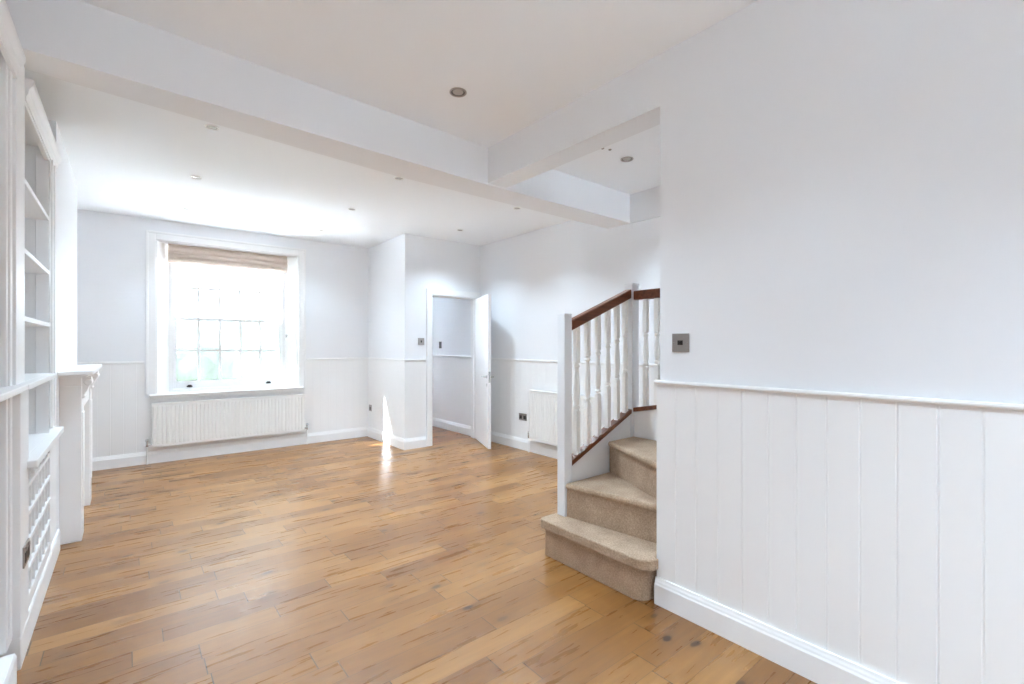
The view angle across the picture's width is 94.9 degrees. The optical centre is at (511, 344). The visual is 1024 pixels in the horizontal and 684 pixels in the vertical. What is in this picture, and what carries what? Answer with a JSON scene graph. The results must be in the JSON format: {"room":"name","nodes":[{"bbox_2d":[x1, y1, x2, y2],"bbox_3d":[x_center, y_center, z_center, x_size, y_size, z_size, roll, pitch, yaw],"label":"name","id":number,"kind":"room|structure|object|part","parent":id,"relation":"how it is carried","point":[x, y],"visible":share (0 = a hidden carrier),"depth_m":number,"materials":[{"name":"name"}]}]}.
{"room":"living room","nodes":[
{"label":"living room","id":0,"kind":"room"},
{"bbox_2d":[48,119,76,531],"bbox_3d":[-3.488,-0.085,3.381,0.435,2.770,1.550,0,0,-39],"label":"wall","id":1,"kind":"structure","parent":0,"point":[66,186],"depth_m":3.30,"materials":[{"name":"white paint"}]},
{"bbox_2d":[57,364,101,544],"bbox_3d":[-3.203,0.733,3.510,0.171,1.134,1.310,0,0,-39],"label":"mantelpiece","id":2,"kind":"object","parent":1,"relation":"attached to","point":[76,382],"visible":1,"depth_m":3.10,"materials":[{"name":"white wood"}]},
{"bbox_3d":[-2.957,0.785,3.163,0.113,1.030,0.200,0,0,-39],"label":"leg","id":3,"kind":"part","parent":2,"relation":"part of","materials":[{"name":"white wood"}]},
{"bbox_3d":[-3.225,0.204,3.525,0.155,0.021,1.220,0,0,-39],"label":"bed moulding","id":4,"kind":"part","parent":2,"relation":"part of","materials":[{"name":"white wood"}]},
{"bbox_2d":[57,364,101,375],"bbox_3d":[-3.203,0.180,3.510,0.171,0.028,1.310,0,0,-39],"label":"mantel shelf","id":5,"kind":"object","parent":2,"relation":"attached to","point":[88,369],"depth_m":3.06,"materials":[{"name":"white wood"}]},
{"bbox_3d":[-3.526,0.785,3.860,0.113,1.030,0.200,0,0,-39],"label":"leg","id":6,"kind":"part","parent":2,"relation":"part of","materials":[{"name":"white wood"}]},
{"bbox_2d":[77,209,367,457],"bbox_3d":[-3.506,-0.045,5.761,3.720,2.690,0.340,0,0,-39],"label":"wall","id":7,"kind":"structure","parent":0,"point":[111,248],"depth_m":5.13,"materials":[{"name":"white paint"}]},
{"bbox_2d":[145,394,307,464],"bbox_3d":[-3.327,0.969,5.633,1.689,0.660,0.085,0,0,-39],"label":"radiator","id":8,"kind":"object","parent":7,"relation":"attached to","point":[184,422],"visible":1,"depth_m":5.54,"materials":[{"name":"white metal"}]},
{"bbox_2d":[152,394,303,404],"bbox_3d":[-3.318,0.862,5.622,1.571,0.446,0.057,0,0,-39],"label":"grille","id":9,"kind":"object","parent":8,"relation":"attached to","point":[296,399],"depth_m":5.73,"materials":[{"name":"white metal"}]},
{"bbox_3d":[-3.307,0.880,5.608,1.565,0.470,0.020,0,0,-39],"label":"panel","id":10,"kind":"part","parent":8,"relation":"part of","materials":[{"name":"white metal"}]},
{"bbox_2d":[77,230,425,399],"bbox_3d":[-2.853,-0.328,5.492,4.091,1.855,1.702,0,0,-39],"label":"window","id":11,"kind":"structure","parent":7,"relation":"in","point":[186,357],"depth_m":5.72,"materials":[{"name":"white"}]},
{"bbox_3d":[-3.396,0.554,5.698,1.590,0.028,0.237,0,0,-39],"label":"sill","id":12,"kind":"part","parent":11,"relation":"part of","materials":[{"name":"white wood"}]},
{"bbox_3d":[-3.499,-0.312,5.832,1.260,1.705,0.140,0,0,-39],"label":"frame","id":13,"kind":"part","parent":11,"relation":"part of","materials":[{"name":"white"}]},
{"bbox_3d":[-3.515,-0.706,5.851,1.172,0.828,0.040,0,0,-39],"label":"sash","id":14,"kind":"part","parent":11,"relation":"part of","materials":[{"name":"white wood"}]},
{"bbox_3d":[-3.483,0.067,5.812,1.092,0.712,0.004,0,0,-39],"label":"frosted pane","id":15,"kind":"part","parent":11,"relation":"part of","materials":[{"name":"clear glass"}]},
{"bbox_3d":[-3.483,0.091,5.812,1.172,0.833,0.040,0,0,-39],"label":"sash","id":16,"kind":"part","parent":11,"relation":"part of","materials":[{"name":"white wood"}]},
{"bbox_2d":[168,244,287,272],"bbox_3d":[-3.421,-0.636,5.735,1.255,1.032,0.059,0,0,-39],"label":"blind","id":17,"kind":"object","parent":11,"relation":"attached to","point":[184,254],"visible":1,"depth_m":5.68,"materials":[{"name":"fabric"}]},
{"bbox_2d":[92,427,426,470],"bbox_3d":[-2.906,1.234,5.276,3.735,0.132,1.171,0,0,-39],"label":"baseboard","id":18,"kind":"structure","parent":7,"relation":"attached to","point":[133,459],"depth_m":5.74,"materials":[{"name":"white wood"}]},
{"bbox_2d":[25,70,569,247],"bbox_3d":[-2.487,-1.505,5.406,4.950,0.230,5.980,0,0,-39],"label":"ceiling","id":19,"kind":"structure","parent":0,"point":[127,157],"depth_m":4.12,"materials":[{"name":"white paint"}]},
{"bbox_2d":[190,175,201,178],"bbox_3d":[-2.615,-1.393,3.889,0.080,0.019,0.080,0,0,-39],"label":"recessed light","id":20,"kind":"object","parent":19,"relation":"in","point":[191,176],"visible":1,"depth_m":3.88,"materials":[{"name":"silver metal"}]},
{"bbox_2d":[205,124,218,130],"bbox_3d":[-1.913,-1.393,2.997,0.080,0.019,0.080,0,0,-39],"label":"recessed light","id":21,"kind":"object","parent":19,"relation":"in","point":[208,126],"visible":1,"depth_m":2.99,"materials":[{"name":"white plastic"}]},
{"bbox_2d":[17,426,816,683],"bbox_3d":[-0.689,1.360,3.246,5.000,0.120,11.500,0,0,-39],"label":"floor","id":22,"kind":"structure","parent":0,"point":[360,560],"depth_m":2.52,"materials":[{"name":"brown wood"}]},
{"bbox_2d":[0,0,27,683],"bbox_3d":[-1.735,0.072,1.261,0.469,2.455,1.249,0,0,-39],"label":"tall cabinet","id":23,"kind":"object","parent":22,"relation":"on","point":[12,56],"visible":1,"depth_m":1.78,"materials":[{"name":"white wood"}]},
{"bbox_3d":[-1.947,0.035,1.822,0.010,2.210,0.035,0,0,-39],"label":"bead moulding","id":24,"kind":"part","parent":23,"relation":"part of","materials":[{"name":"white wood"}]},
{"bbox_3d":[-1.573,-1.107,1.394,0.037,0.095,1.249,0,0,-39],"label":"crown moulding","id":25,"kind":"part","parent":23,"relation":"part of","materials":[{"name":"white wood"}]},
{"bbox_2d":[0,384,27,401],"bbox_3d":[-1.592,0.170,1.378,0.099,0.024,1.249,0,0,-39],"label":"ledge shelf","id":26,"kind":"object","parent":23,"relation":"attached to","point":[7,391],"depth_m":1.71,"materials":[{"name":"white wood"}]},
{"bbox_2d":[0,65,63,670],"bbox_3d":[-2.576,0.053,2.298,0.478,2.494,1.420,0,0,-39],"label":"bookcase","id":27,"kind":"object","parent":22,"relation":"on","point":[36,157],"visible":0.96,"depth_m":2.28,"materials":[{"name":"white wood"}]},
{"bbox_2d":[23,538,29,568],"bbox_3d":[-2.031,0.870,1.969,0.011,0.086,0.130,0,0,-39],"label":"wall socket","id":28,"kind":"object","parent":27,"relation":"attached to","point":[26,548],"visible":1,"depth_m":1.94,"materials":[{"name":"silver metal"}]},
{"bbox_3d":[-2.524,-1.085,2.212,0.420,0.090,0.820,0,0,-39],"label":"panel","id":29,"kind":"part","parent":27,"relation":"part of","materials":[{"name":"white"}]},
{"bbox_3d":[-2.521,-0.114,2.208,0.420,0.022,0.810,0,0,-39],"label":"shelf","id":30,"kind":"part","parent":27,"relation":"part of","materials":[{"name":"white wood"}]},
{"bbox_3d":[-2.521,-0.409,2.208,0.420,0.022,0.810,0,0,-39],"label":"shelf","id":31,"kind":"part","parent":27,"relation":"part of","materials":[{"name":"white wood"}]},
{"bbox_3d":[-2.521,-0.712,2.208,0.420,0.022,0.810,0,0,-39],"label":"shelf","id":32,"kind":"part","parent":27,"relation":"part of","materials":[{"name":"white wood"}]},
{"bbox_3d":[-2.444,0.170,2.143,0.456,0.024,1.009,0,0,-39],"label":"ledge shelf","id":33,"kind":"part","parent":27,"relation":"part of","materials":[{"name":"white wood"}]},
{"bbox_3d":[-2.359,0.844,2.340,0.017,0.632,0.808,0,0,-39],"label":"grille frame","id":34,"kind":"part","parent":27,"relation":"part of","materials":[{"name":"white wood"}]},
{"bbox_3d":[-2.451,-1.107,2.468,0.037,0.095,1.115,0,0,-39],"label":"crown moulding","id":35,"kind":"part","parent":27,"relation":"part of","materials":[{"name":"white wood"}]},
{"bbox_2d":[27,427,63,468],"bbox_3d":[-2.564,0.511,2.295,0.463,0.033,1.080,0,0,-39],"label":"countertop","id":36,"kind":"structure","parent":27,"relation":"on","point":[40,444],"depth_m":2.36,"materials":[{"name":"white wood"}]},
{"bbox_3d":[-2.699,-0.295,2.763,0.014,1.550,0.135,0,0,-39],"label":"bead moulding","id":37,"kind":"part","parent":27,"relation":"part of","materials":[{"name":"white wood"}]},
{"bbox_2d":[541,283,659,600],"bbox_3d":[1.173,-0.180,2.378,0.900,2.959,2.090,0,0,-39],"label":"staircase","id":38,"kind":"structure","parent":22,"relation":"on","point":[603,527],"depth_m":2.94,"materials":[{"name":"beige carpet"}]},
{"bbox_3d":[0.332,0.435,2.965,0.066,1.265,0.066,0,0,-39],"label":"newel post","id":39,"kind":"part","parent":38,"relation":"part of","materials":[{"name":"white paint"}]},
{"bbox_3d":[0.598,-0.244,3.181,0.619,0.307,0.056,0,0,-39],"label":"handrail","id":40,"kind":"part","parent":38,"relation":"part of","materials":[{"name":"brown wood"}]},
{"bbox_3d":[0.866,0.427,3.403,0.078,1.745,0.078,0,0,-39],"label":"newel post","id":41,"kind":"part","parent":38,"relation":"part of","materials":[{"name":"white paint"}]},
{"bbox_3d":[1.426,-0.991,2.718,0.056,1.337,1.704,0,0,-39],"label":"handrail","id":42,"kind":"part","parent":38,"relation":"part of","materials":[{"name":"brown wood"}]},
{"bbox_2d":[80,0,756,194],"bbox_3d":[1.114,-1.545,1.039,5.000,0.150,5.800,0,0,-39],"label":"ceiling","id":43,"kind":"structure","parent":0,"point":[517,63],"depth_m":2.30,"materials":[{"name":"white paint"}]},
{"bbox_2d":[6,0,629,228],"bbox_3d":[-0.676,-1.333,3.228,4.611,0.275,0.336,0,0,-41],"label":"ceiling beam","id":44,"kind":"structure","parent":43,"relation":"attached to","point":[78,42],"depth_m":2.50,"materials":[{"name":"white paint"}]},
{"bbox_2d":[449,87,466,96],"bbox_3d":[-0.314,-1.472,2.731,0.100,0.019,0.100,0,0,-39],"label":"recessed light","id":45,"kind":"object","parent":43,"relation":"in","point":[456,92],"visible":1,"depth_m":2.73,"materials":[{"name":"silver metal"}]},
{"bbox_2d":[620,157,632,161],"bbox_3d":[0.908,-1.472,3.715,0.100,0.019,0.100,0,0,-39],"label":"recessed light","id":46,"kind":"object","parent":43,"relation":"in","point":[624,159],"visible":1,"depth_m":3.71,"materials":[{"name":"grey metal"}]},
{"bbox_2d":[368,233,480,438],"bbox_3d":[-1.249,-0.045,6.649,1.160,2.690,1.160,0,0,-39],"label":"wall","id":47,"kind":"structure","parent":0,"point":[401,268],"depth_m":6.11,"materials":[{"name":"white paint"}]},
{"bbox_2d":[418,338,423,344],"bbox_3d":[-1.155,-0.045,5.983,0.088,0.088,0.012,0,0,-39],"label":"light switch","id":48,"kind":"object","parent":47,"relation":"attached to","point":[420,340],"visible":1,"depth_m":5.98,"materials":[{"name":"silver metal"}]},
{"bbox_2d":[432,217,659,450],"bbox_3d":[1.082,-0.085,4.823,0.160,2.770,11.300,0,0,-39],"label":"wall","id":49,"kind":"structure","parent":0,"point":[572,267],"depth_m":5.66,"materials":[{"name":"white paint"}]},
{"bbox_2d":[432,417,470,435],"bbox_3d":[-1.518,1.234,7.863,0.021,0.132,3.100,0,0,-39],"label":"baseboard","id":50,"kind":"structure","parent":49,"relation":"attached to","point":[456,427],"depth_m":7.10,"materials":[{"name":"white wood"}]},
{"bbox_2d":[432,355,470,357],"bbox_3d":[-1.521,0.169,7.862,0.027,0.026,3.100,0,0,-39],"label":"rail","id":51,"kind":"object","parent":49,"relation":"attached to","point":[432,355],"depth_m":7.11,"materials":[{"name":"white"}]},
{"bbox_2d":[426,288,493,448],"bbox_3d":[-0.598,0.286,6.089,0.850,2.027,0.809,0,0,-39],"label":"door","id":52,"kind":"structure","parent":49,"relation":"in","point":[481,376],"depth_m":6.04,"materials":[{"name":"white wood"}]},
{"bbox_2d":[519,413,526,420],"bbox_3d":[0.133,0.895,5.851,0.011,0.086,0.146,0,0,-39],"label":"wall socket","id":53,"kind":"object","parent":49,"relation":"attached to","point":[522,416],"visible":1,"depth_m":5.85,"materials":[{"name":"silver metal"}]},
{"bbox_2d":[491,431,572,458],"bbox_3d":[1.310,1.234,4.402,0.021,0.132,5.560,0,0,-39],"label":"baseboard","id":54,"kind":"structure","parent":49,"relation":"attached to","point":[535,447],"depth_m":5.80,"materials":[{"name":"white wood"}]},
{"bbox_2d":[527,390,594,451],"bbox_3d":[0.563,0.919,5.265,0.085,0.760,1.154,0,0,-39],"label":"radiator","id":55,"kind":"object","parent":49,"relation":"attached to","point":[542,404],"visible":0.56,"depth_m":5.40,"materials":[{"name":"white metal"}]},
{"bbox_2d":[529,390,594,397],"bbox_3d":[0.552,0.822,5.256,0.057,0.566,1.036,0,0,-39],"label":"grille","id":56,"kind":"object","parent":55,"relation":"attached to","point":[532,393],"depth_m":5.45,"materials":[{"name":"white metal"}]},
{"bbox_2d":[491,358,659,366],"bbox_3d":[1.315,0.189,4.406,0.009,0.026,5.560,0,0,-39],"label":"rail","id":57,"kind":"object","parent":49,"relation":"attached to","point":[530,360],"visible":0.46,"depth_m":5.53,"materials":[{"name":"white wood"}]},
{"bbox_2d":[630,186,659,223],"bbox_3d":[1.739,-1.330,3.894,0.020,0.280,1.830,0,0,-39],"label":"ceiling beam","id":58,"kind":"structure","parent":49,"relation":"attached to","point":[644,205],"depth_m":4.46,"materials":[{"name":"white paint"}]},
{"bbox_2d":[488,0,1023,683],"bbox_3d":[1.600,-0.085,1.456,0.180,2.770,5.430,0,0,-39],"label":"wall","id":59,"kind":"structure","parent":0,"point":[842,181],"depth_m":1.76,"materials":[{"name":"white paint"}]},
{"bbox_2d":[672,333,688,351],"bbox_3d":[0.814,-0.011,2.278,0.016,0.090,0.090,0,0,-39],"label":"light switch","id":60,"kind":"object","parent":59,"relation":"attached to","point":[680,341],"visible":1,"depth_m":2.27,"materials":[{"name":"silver metal"}]},
{"bbox_2d":[654,576,902,683],"bbox_3d":[1.981,1.234,0.830,0.021,0.132,3.978,0,0,-39],"label":"baseboard","id":61,"kind":"structure","parent":59,"relation":"attached to","point":[819,665],"depth_m":1.95,"materials":[{"name":"white wood"}]},
{"bbox_2d":[654,380,1023,410],"bbox_3d":[1.982,0.186,0.835,0.013,0.020,3.985,0,0,-39],"label":"rail","id":62,"kind":"object","parent":59,"relation":"attached to","point":[995,405],"visible":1,"depth_m":1.70,"materials":[{"name":"white wood"}]},
{"label":"outside","id":63,"kind":"structure","parent":0,"visible":0},
{"bbox_3d":[-10.883,1.850,14.901,26.000,0.100,23.150,0,0,-39],"label":"garden","id":64,"kind":"object","parent":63,"visible":0},
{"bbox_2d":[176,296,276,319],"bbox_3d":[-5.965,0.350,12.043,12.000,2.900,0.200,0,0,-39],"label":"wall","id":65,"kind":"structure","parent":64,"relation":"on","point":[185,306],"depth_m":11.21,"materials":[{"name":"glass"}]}
]}

